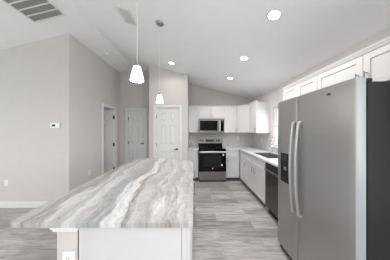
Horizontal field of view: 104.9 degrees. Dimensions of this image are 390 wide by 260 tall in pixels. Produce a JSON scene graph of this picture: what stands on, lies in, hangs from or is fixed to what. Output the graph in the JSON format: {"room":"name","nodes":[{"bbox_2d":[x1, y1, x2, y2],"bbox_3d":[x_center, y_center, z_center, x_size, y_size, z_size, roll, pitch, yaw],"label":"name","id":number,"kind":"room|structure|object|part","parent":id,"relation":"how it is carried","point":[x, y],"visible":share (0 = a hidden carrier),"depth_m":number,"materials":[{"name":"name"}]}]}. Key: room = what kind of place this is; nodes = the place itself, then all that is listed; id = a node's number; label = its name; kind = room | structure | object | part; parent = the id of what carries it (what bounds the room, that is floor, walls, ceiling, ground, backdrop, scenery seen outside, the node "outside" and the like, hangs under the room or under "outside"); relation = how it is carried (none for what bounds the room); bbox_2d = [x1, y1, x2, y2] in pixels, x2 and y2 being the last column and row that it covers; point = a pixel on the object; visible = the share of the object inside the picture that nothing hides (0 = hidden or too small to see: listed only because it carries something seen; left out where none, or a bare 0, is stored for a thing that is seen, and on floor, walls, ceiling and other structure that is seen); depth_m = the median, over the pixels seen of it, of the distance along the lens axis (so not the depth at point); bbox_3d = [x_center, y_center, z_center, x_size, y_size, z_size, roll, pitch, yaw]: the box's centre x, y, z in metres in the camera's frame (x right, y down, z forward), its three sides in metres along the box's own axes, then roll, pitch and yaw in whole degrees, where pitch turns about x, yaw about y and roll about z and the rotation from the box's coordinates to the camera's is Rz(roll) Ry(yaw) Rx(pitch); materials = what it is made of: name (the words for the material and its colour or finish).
{"room":"kitchen","nodes":[
{"label":"kitchen","id":0,"kind":"room"},
{"bbox_2d":[0,33,73,200],"bbox_3d":[-4.175,-0.179,2.860,3.650,3.252,0.120,0,0,0],"label":"wall","id":1,"kind":"structure","parent":0,"point":[37,78],"depth_m":2.80,"materials":[{"name":"beige paint"}]},
{"bbox_2d":[0,201,48,207],"bbox_3d":[-4.175,1.389,2.792,3.650,0.115,0.015,0,0,0],"label":"baseboard","id":2,"kind":"structure","parent":1,"relation":"attached to","point":[3,204],"depth_m":2.79,"materials":[{"name":"white paint"}]},
{"bbox_2d":[50,123,59,127],"bbox_3d":[-2.600,-0.083,2.787,0.170,0.096,0.026,0,0,0],"label":"thermostat","id":3,"kind":"object","parent":1,"relation":"attached to","point":[52,125],"visible":1,"depth_m":2.78,"materials":[{"name":"white plastic"}]},
{"bbox_2d":[50,228,78,259],"bbox_3d":[-0.764,1.006,1.721,0.148,0.883,1.714,0,0,0],"label":"wall","id":4,"kind":"structure","parent":0,"point":[67,238],"depth_m":0.89,"materials":[{"name":"beige paint"}]},
{"bbox_2d":[62,251,74,259],"bbox_3d":[-0.750,0.779,0.888,0.072,0.116,0.009,0,0,0],"label":"wall outlet","id":5,"kind":"object","parent":4,"relation":"attached to","point":[66,255],"visible":1,"depth_m":0.89,"materials":[{"name":"white plastic"}]},
{"bbox_2d":[74,38,119,187],"bbox_3d":[-2.410,-0.172,3.810,0.120,3.237,1.780,0,0,0],"label":"wall","id":6,"kind":"structure","parent":0,"point":[96,82],"depth_m":3.37,"materials":[{"name":"beige paint"}]},
{"bbox_2d":[102,103,116,173],"bbox_3d":[-2.640,0.385,4.130,0.612,2.125,0.710,0,0,0],"label":"door","id":7,"kind":"structure","parent":6,"relation":"in","point":[109,117],"depth_m":4.34,"materials":[{"name":"white paint"}]},
{"bbox_2d":[120,70,148,165],"bbox_3d":[-1.808,-0.239,4.800,1.325,3.372,0.200,0,0,0],"label":"wall","id":8,"kind":"structure","parent":0,"point":[132,94],"depth_m":4.70,"materials":[{"name":"beige paint"}]},
{"bbox_2d":[126,108,146,161],"bbox_3d":[-1.840,0.385,4.746,0.660,2.125,0.169,0,0,0],"label":"door","id":9,"kind":"structure","parent":8,"relation":"in","point":[136,118],"depth_m":4.71,"materials":[{"name":"white paint"}]},
{"bbox_2d":[0,175,290,259],"bbox_3d":[-2.065,1.487,0.670,8.070,0.080,8.540,0,0,0],"label":"floor","id":10,"kind":"structure","parent":0,"point":[231,223],"depth_m":2.10,"materials":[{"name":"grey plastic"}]},
{"bbox_2d":[79,206,194,259],"bbox_3d":[-0.343,1.006,1.171,0.691,0.882,0.568,0,0,0],"label":"base cabinet","id":11,"kind":"object","parent":10,"relation":"on","point":[94,243],"visible":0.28,"depth_m":0.90,"materials":[{"name":"white paint"}]},
{"bbox_2d":[10,158,192,227],"bbox_3d":[-0.569,0.547,1.855,1.112,0.030,1.987,0,0,0],"label":"countertop","id":12,"kind":"structure","parent":11,"relation":"on","point":[145,192],"depth_m":1.10,"materials":[{"name":"grey stone"}]},
{"bbox_3d":[-0.369,1.006,0.895,0.639,0.882,0.017,0,0,0],"label":"panel","id":13,"kind":"part","parent":11,"relation":"part of","materials":[{"name":"white paint"}]},
{"bbox_3d":[-0.041,0.952,1.042,0.019,0.756,0.271,0,0,0],"label":"door","id":14,"kind":"part","parent":11,"relation":"part of","materials":[{"name":"white paint"}]},
{"bbox_3d":[-0.041,0.952,1.317,0.019,0.756,0.271,0,0,0],"label":"door","id":15,"kind":"part","parent":11,"relation":"part of","materials":[{"name":"white paint"}]},
{"bbox_2d":[188,150,197,180],"bbox_3d":[-0.051,1.005,4.509,0.290,0.884,0.652,0,0,0],"label":"base cabinet","id":16,"kind":"object","parent":10,"relation":"on","point":[192,154],"visible":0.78,"depth_m":4.22,"materials":[{"name":"white paint"}]},
{"bbox_2d":[188,143,198,149],"bbox_3d":[-0.049,0.496,4.519,0.299,0.130,0.639,0,0,0],"label":"countertop","id":17,"kind":"structure","parent":16,"relation":"on","point":[192,146],"depth_m":4.82,"materials":[{"name":"grey stone"}]},
{"bbox_2d":[198,138,225,181],"bbox_3d":[0.485,0.851,4.448,0.760,1.192,0.744,0,0,0],"label":"electric range","id":18,"kind":"object","parent":10,"relation":"on","point":[211,153],"visible":1,"depth_m":4.14,"materials":[{"name":"silver metal"}]},
{"bbox_3d":[0.485,0.336,4.782,0.760,0.162,0.075,0,0,0],"label":"control panel","id":19,"kind":"part","parent":18,"relation":"part of","materials":[{"name":"metal"}]},
{"bbox_2d":[198,146,225,149],"bbox_3d":[0.485,0.534,4.454,0.760,0.026,0.612,0,0,0],"label":"cooktop","id":20,"kind":"object","parent":18,"relation":"in","point":[200,147],"depth_m":4.23,"materials":[{"name":"black glass"}]},
{"bbox_3d":[0.485,1.274,4.159,0.750,0.237,0.041,0,0,0],"label":"storage drawer","id":21,"kind":"part","parent":18,"relation":"part of","materials":[{"name":"metal"}]},
{"bbox_3d":[0.485,0.855,4.157,0.750,0.585,0.044,0,0,0],"label":"oven door","id":22,"kind":"part","parent":18,"relation":"part of","materials":[{"name":"black glass"}]},
{"bbox_3d":[0.485,0.605,4.108,0.718,0.042,0.064,0,0,0],"label":"handle","id":23,"kind":"part","parent":18,"relation":"part of","materials":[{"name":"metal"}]},
{"bbox_2d":[226,150,238,180],"bbox_3d":[1.061,1.005,4.509,0.378,0.884,0.652,0,0,0],"label":"base cabinet","id":24,"kind":"object","parent":10,"relation":"on","point":[232,156],"visible":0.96,"depth_m":4.22,"materials":[{"name":"white paint"}]},
{"bbox_3d":[1.061,0.657,4.226,0.374,0.167,0.019,0,0,0],"label":"drawer","id":25,"kind":"part","parent":24,"relation":"part of","materials":[{"name":"white paint"}]},
{"bbox_3d":[1.061,1.040,4.226,0.374,0.581,0.019,0,0,0],"label":"door","id":26,"kind":"part","parent":24,"relation":"part of","materials":[{"name":"white paint"}]},
{"bbox_2d":[240,151,248,187],"bbox_3d":[1.539,1.005,3.945,0.642,0.884,0.540,0,0,0],"label":"base cabinet","id":27,"kind":"object","parent":10,"relation":"on","point":[243,160],"visible":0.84,"depth_m":3.89,"materials":[{"name":"white paint"}]},
{"bbox_3d":[1.260,0.657,3.915,0.019,0.167,0.476,0,0,0],"label":"drawer","id":28,"kind":"part","parent":27,"relation":"part of","materials":[{"name":"white paint"}]},
{"bbox_3d":[1.260,1.040,3.915,0.019,0.581,0.476,0,0,0],"label":"door","id":29,"kind":"part","parent":27,"relation":"part of","materials":[{"name":"white paint"}]},
{"bbox_2d":[246,153,268,210],"bbox_3d":[1.539,1.005,3.170,0.642,0.884,1.000,0,0,0],"label":"base cabinet","id":30,"kind":"object","parent":10,"relation":"on","point":[255,171],"visible":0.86,"depth_m":3.07,"materials":[{"name":"white paint"}]},
{"bbox_2d":[222,143,277,166],"bbox_3d":[1.369,0.496,3.369,1.000,0.130,2.939,0,0,0],"label":"countertop","id":31,"kind":"structure","parent":30,"relation":"on","point":[251,149],"depth_m":3.88,"materials":[{"name":"grey stone"}]},
{"bbox_2d":[256,153,277,157],"bbox_3d":[1.575,0.631,3.185,0.408,0.192,0.728,0,0,0],"label":"sink","id":32,"kind":"object","parent":31,"relation":"in","point":[267,155],"visible":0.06,"depth_m":3.17,"materials":[{"name":"silver metal"}]},
{"bbox_3d":[1.260,0.657,3.425,0.019,0.167,0.486,0,0,0],"label":"drawer","id":33,"kind":"part","parent":30,"relation":"part of","materials":[{"name":"white paint"}]},
{"bbox_3d":[1.260,1.040,3.425,0.019,0.581,0.486,0,0,0],"label":"door","id":34,"kind":"part","parent":30,"relation":"part of","materials":[{"name":"white paint"}]},
{"bbox_3d":[1.260,1.040,2.935,0.019,0.581,0.486,0,0,0],"label":"door","id":35,"kind":"part","parent":30,"relation":"part of","materials":[{"name":"white paint"}]},
{"bbox_3d":[1.260,0.657,2.935,0.019,0.167,0.486,0,0,0],"label":"drawer","id":36,"kind":"part","parent":30,"relation":"part of","materials":[{"name":"white paint"}]},
{"bbox_2d":[264,163,277,220],"bbox_3d":[1.517,1.011,2.356,0.636,0.872,0.605,0,0,0],"label":"dishwasher","id":37,"kind":"object","parent":10,"relation":"on","point":[271,173],"visible":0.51,"depth_m":2.44,"materials":[{"name":"grey paint"}]},
{"bbox_3d":[1.260,0.646,2.356,0.029,0.135,0.597,0,0,0],"label":"control panel","id":38,"kind":"part","parent":37,"relation":"part of","materials":[{"name":"black metal"}]},
{"bbox_2d":[278,78,389,259],"bbox_3d":[1.407,0.553,1.423,0.867,1.787,0.914,0,0,0],"label":"refrigerator","id":39,"kind":"object","parent":10,"relation":"on","point":[334,140],"visible":1,"depth_m":1.10,"materials":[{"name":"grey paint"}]},
{"bbox_3d":[1.028,0.432,1.710,0.012,0.330,0.170,0,0,0],"label":"dispenser panel","id":40,"kind":"part","parent":39,"relation":"part of","materials":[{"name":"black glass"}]},
{"bbox_3d":[1.066,0.517,1.700,0.072,1.710,0.360,0,0,0],"label":"freezer door","id":41,"kind":"part","parent":39,"relation":"part of","materials":[{"name":"silver metal"}]},
{"bbox_3d":[1.005,0.387,1.555,0.063,0.947,0.030,0,0,0],"label":"handle","id":42,"kind":"part","parent":39,"relation":"part of","materials":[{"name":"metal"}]},
{"bbox_3d":[1.005,0.387,1.472,0.063,0.947,0.030,0,0,0],"label":"handle","id":43,"kind":"part","parent":39,"relation":"part of","materials":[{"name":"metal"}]},
{"bbox_3d":[1.066,0.517,1.239,0.072,1.710,0.546,0,0,0],"label":"fridge door","id":44,"kind":"part","parent":39,"relation":"part of","materials":[{"name":"silver metal"}]},
{"bbox_2d":[149,65,187,160],"bbox_3d":[-0.723,-0.161,4.130,1.045,3.216,0.100,0,0,0],"label":"wall","id":45,"kind":"structure","parent":0,"point":[172,85],"depth_m":4.08,"materials":[{"name":"beige paint"}]},
{"bbox_2d":[153,105,181,159],"bbox_3d":[-0.743,0.385,4.111,0.775,2.125,0.139,0,0,0],"label":"door","id":46,"kind":"structure","parent":45,"relation":"in","point":[167,119],"depth_m":4.09,"materials":[{"name":"white paint"}]},
{"bbox_2d":[188,81,188,146],"bbox_3d":[-0.250,-0.043,4.510,0.100,2.980,0.660,0,0,0],"label":"wall","id":47,"kind":"structure","parent":0,"point":[188,81],"depth_m":4.62,"materials":[{"name":"beige paint"}]},
{"bbox_2d":[0,0,389,98],"bbox_3d":[-2.065,-1.456,0.670,8.070,1.178,8.540,0,0,0],"label":"ceiling","id":48,"kind":"structure","parent":0,"point":[205,40],"depth_m":2.26,"materials":[{"name":"white paint"}]},
{"bbox_2d":[1,0,65,22],"bbox_3d":[-2.347,-1.801,2.020,0.511,0.136,0.840,0,0,0],"label":"ceiling vent","id":49,"kind":"object","parent":48,"relation":"in","point":[37,11],"visible":1,"depth_m":2.24,"materials":[{"name":"grey metal"}]},
{"bbox_2d":[115,6,138,26],"bbox_3d":[-1.021,-1.709,2.270,0.210,0.059,0.340,0,0,0],"label":"ceiling vent","id":50,"kind":"object","parent":48,"relation":"in","point":[126,14],"visible":1,"depth_m":2.24,"materials":[{"name":"white metal"}]},
{"bbox_2d":[130,62,143,82],"bbox_3d":[-0.475,-0.997,1.230,0.120,1.187,0.124,0,0,0],"label":"pendant light","id":51,"kind":"object","parent":48,"relation":"hanging from","point":[136,75],"visible":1,"depth_m":1.20,"materials":[{"name":"white glass"}]},
{"bbox_2d":[156,20,163,102],"bbox_3d":[-0.525,-1.003,2.230,0.120,1.200,0.124,0,0,0],"label":"pendant light","id":52,"kind":"object","parent":48,"relation":"hanging from","point":[159,23],"visible":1,"depth_m":2.20,"materials":[{"name":"white glass"}]},
{"bbox_3d":[-0.525,-0.462,2.230,0.107,0.118,0.107,0,0,0],"label":"lamp shade","id":53,"kind":"part","parent":52,"relation":"part of","materials":[{"name":"white glass"}]},
{"bbox_2d":[239,56,248,60],"bbox_3d":[0.850,-1.243,2.600,0.157,0.042,0.162,0,0,-4],"label":"recessed light","id":54,"kind":"object","parent":48,"relation":"in","point":[244,58],"visible":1,"depth_m":2.59,"materials":[{"name":"white"}]},
{"bbox_2d":[266,9,282,20],"bbox_3d":[0.855,-1.242,1.620,0.157,0.042,0.162,0,0,-4],"label":"recessed light","id":55,"kind":"object","parent":48,"relation":"in","point":[273,14],"visible":1,"depth_m":1.61,"materials":[{"name":"white paint"}]},
{"bbox_2d":[189,83,252,174],"bbox_3d":[0.362,-0.161,4.890,3.215,3.216,0.100,0,0,0],"label":"wall","id":56,"kind":"structure","parent":0,"point":[198,95],"depth_m":4.84,"materials":[{"name":"beige paint"}]},
{"bbox_2d":[188,106,198,132],"bbox_3d":[-0.044,-0.326,4.650,0.305,0.805,0.377,0,0,0],"label":"upper cabinet","id":57,"kind":"object","parent":56,"relation":"attached to","point":[193,111],"visible":1,"depth_m":4.50,"materials":[{"name":"white paint"}]},
{"bbox_2d":[189,143,197,146],"bbox_3d":[-0.049,0.481,4.830,0.299,0.100,0.019,0,0,0],"label":"backsplash","id":58,"kind":"structure","parent":56,"relation":"attached to","point":[190,144],"depth_m":4.82,"materials":[{"name":"grey stone"}]},
{"bbox_2d":[199,106,223,118],"bbox_3d":[0.493,-0.535,4.650,0.764,0.385,0.377,0,0,0],"label":"upper cabinet","id":59,"kind":"object","parent":56,"relation":"attached to","point":[205,112],"visible":1,"depth_m":4.50,"materials":[{"name":"white paint"}]},
{"bbox_3d":[0.302,-0.520,4.505,0.378,0.347,0.019,0,0,0],"label":"door","id":60,"kind":"part","parent":59,"relation":"part of","materials":[{"name":"white paint"}]},
{"bbox_2d":[199,119,223,132],"bbox_3d":[0.492,-0.123,4.619,0.759,0.430,0.432,0,0,0],"label":"microwave oven","id":61,"kind":"object","parent":59,"relation":"attached to","point":[205,125],"visible":0.98,"depth_m":4.45,"materials":[{"name":"grey paint"}]},
{"bbox_3d":[0.684,-0.520,4.505,0.378,0.347,0.019,0,0,0],"label":"door","id":62,"kind":"part","parent":59,"relation":"part of","materials":[{"name":"white paint"}]},
{"bbox_2d":[224,106,236,132],"bbox_3d":[1.065,-0.326,4.650,0.375,0.805,0.377,0,0,0],"label":"upper cabinet","id":63,"kind":"object","parent":56,"relation":"attached to","point":[230,112],"visible":1,"depth_m":4.50,"materials":[{"name":"white paint"}]},
{"bbox_2d":[237,104,248,132],"bbox_3d":[1.562,-0.326,4.531,0.615,0.805,0.617,0,0,0],"label":"upper cabinet","id":64,"kind":"object","parent":56,"relation":"attached to","point":[242,110],"visible":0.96,"depth_m":4.35,"materials":[{"name":"white paint"}]},
{"bbox_2d":[253,27,389,148],"bbox_3d":[1.920,0.229,0.670,0.100,2.437,8.340,0,0,0],"label":"wall","id":65,"kind":"structure","parent":0,"point":[274,96],"depth_m":3.21,"materials":[{"name":"beige paint"}]},
{"bbox_2d":[222,143,277,153],"bbox_3d":[1.369,0.481,3.369,1.000,0.100,2.939,0,0,0],"label":"backsplash","id":66,"kind":"structure","parent":65,"relation":"attached to","point":[273,150],"depth_m":4.82,"materials":[{"name":"white tile"}]},
{"bbox_2d":[249,100,269,132],"bbox_3d":[1.680,-0.331,3.977,0.377,0.815,0.494,0,0,0],"label":"upper cabinet","id":67,"kind":"object","parent":65,"relation":"attached to","point":[259,112],"visible":1,"depth_m":3.73,"materials":[{"name":"white paint"}]},
{"bbox_3d":[1.534,-0.310,3.977,0.019,0.767,0.490,0,0,0],"label":"door","id":68,"kind":"part","parent":67,"relation":"part of","materials":[{"name":"white paint"}]},
{"bbox_2d":[272,107,277,147],"bbox_3d":[1.895,-0.062,3.190,0.110,0.942,0.880,0,0,0],"label":"window","id":69,"kind":"structure","parent":65,"relation":"in","point":[275,108],"depth_m":3.55,"materials":[{"name":"white glass"}]},
{"bbox_3d":[1.923,-0.073,3.190,0.055,0.920,0.820,0,0,0],"label":"frame","id":70,"kind":"part","parent":69,"relation":"part of","materials":[{"name":"white paint"}]},
{"bbox_2d":[282,72,317,100],"bbox_3d":[1.680,-0.326,2.237,0.377,0.805,0.725,0,0,0],"label":"upper cabinet","id":71,"kind":"object","parent":65,"relation":"attached to","point":[307,84],"visible":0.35,"depth_m":2.16,"materials":[{"name":"white paint"}]},
{"bbox_3d":[1.534,-0.303,2.419,0.019,0.752,0.358,0,0,0],"label":"door","id":72,"kind":"part","parent":71,"relation":"part of","materials":[{"name":"white paint"}]},
{"bbox_3d":[1.536,-0.706,2.237,0.056,0.045,0.725,0,0,0],"label":"crown moulding","id":73,"kind":"part","parent":71,"relation":"part of","materials":[{"name":"white paint"}]},
{"bbox_3d":[1.534,-0.303,2.056,0.019,0.752,0.358,0,0,0],"label":"door","id":74,"kind":"part","parent":71,"relation":"part of","materials":[{"name":"white paint"}]},
{"bbox_2d":[316,36,389,89],"bbox_3d":[1.680,-0.558,1.417,0.377,0.340,0.913,0,0,0],"label":"upper cabinet","id":75,"kind":"object","parent":65,"relation":"attached to","point":[373,61],"visible":0.53,"depth_m":1.37,"materials":[{"name":"white paint"}]},
{"bbox_3d":[1.534,-0.535,1.618,0.019,0.287,0.506,0,0,0],"label":"door","id":76,"kind":"part","parent":75,"relation":"part of","materials":[{"name":"white paint"}]},
{"bbox_3d":[1.534,-0.535,1.161,0.019,0.287,0.399,0,0,0],"label":"door","id":77,"kind":"part","parent":75,"relation":"part of","materials":[{"name":"white paint"}]}
]}

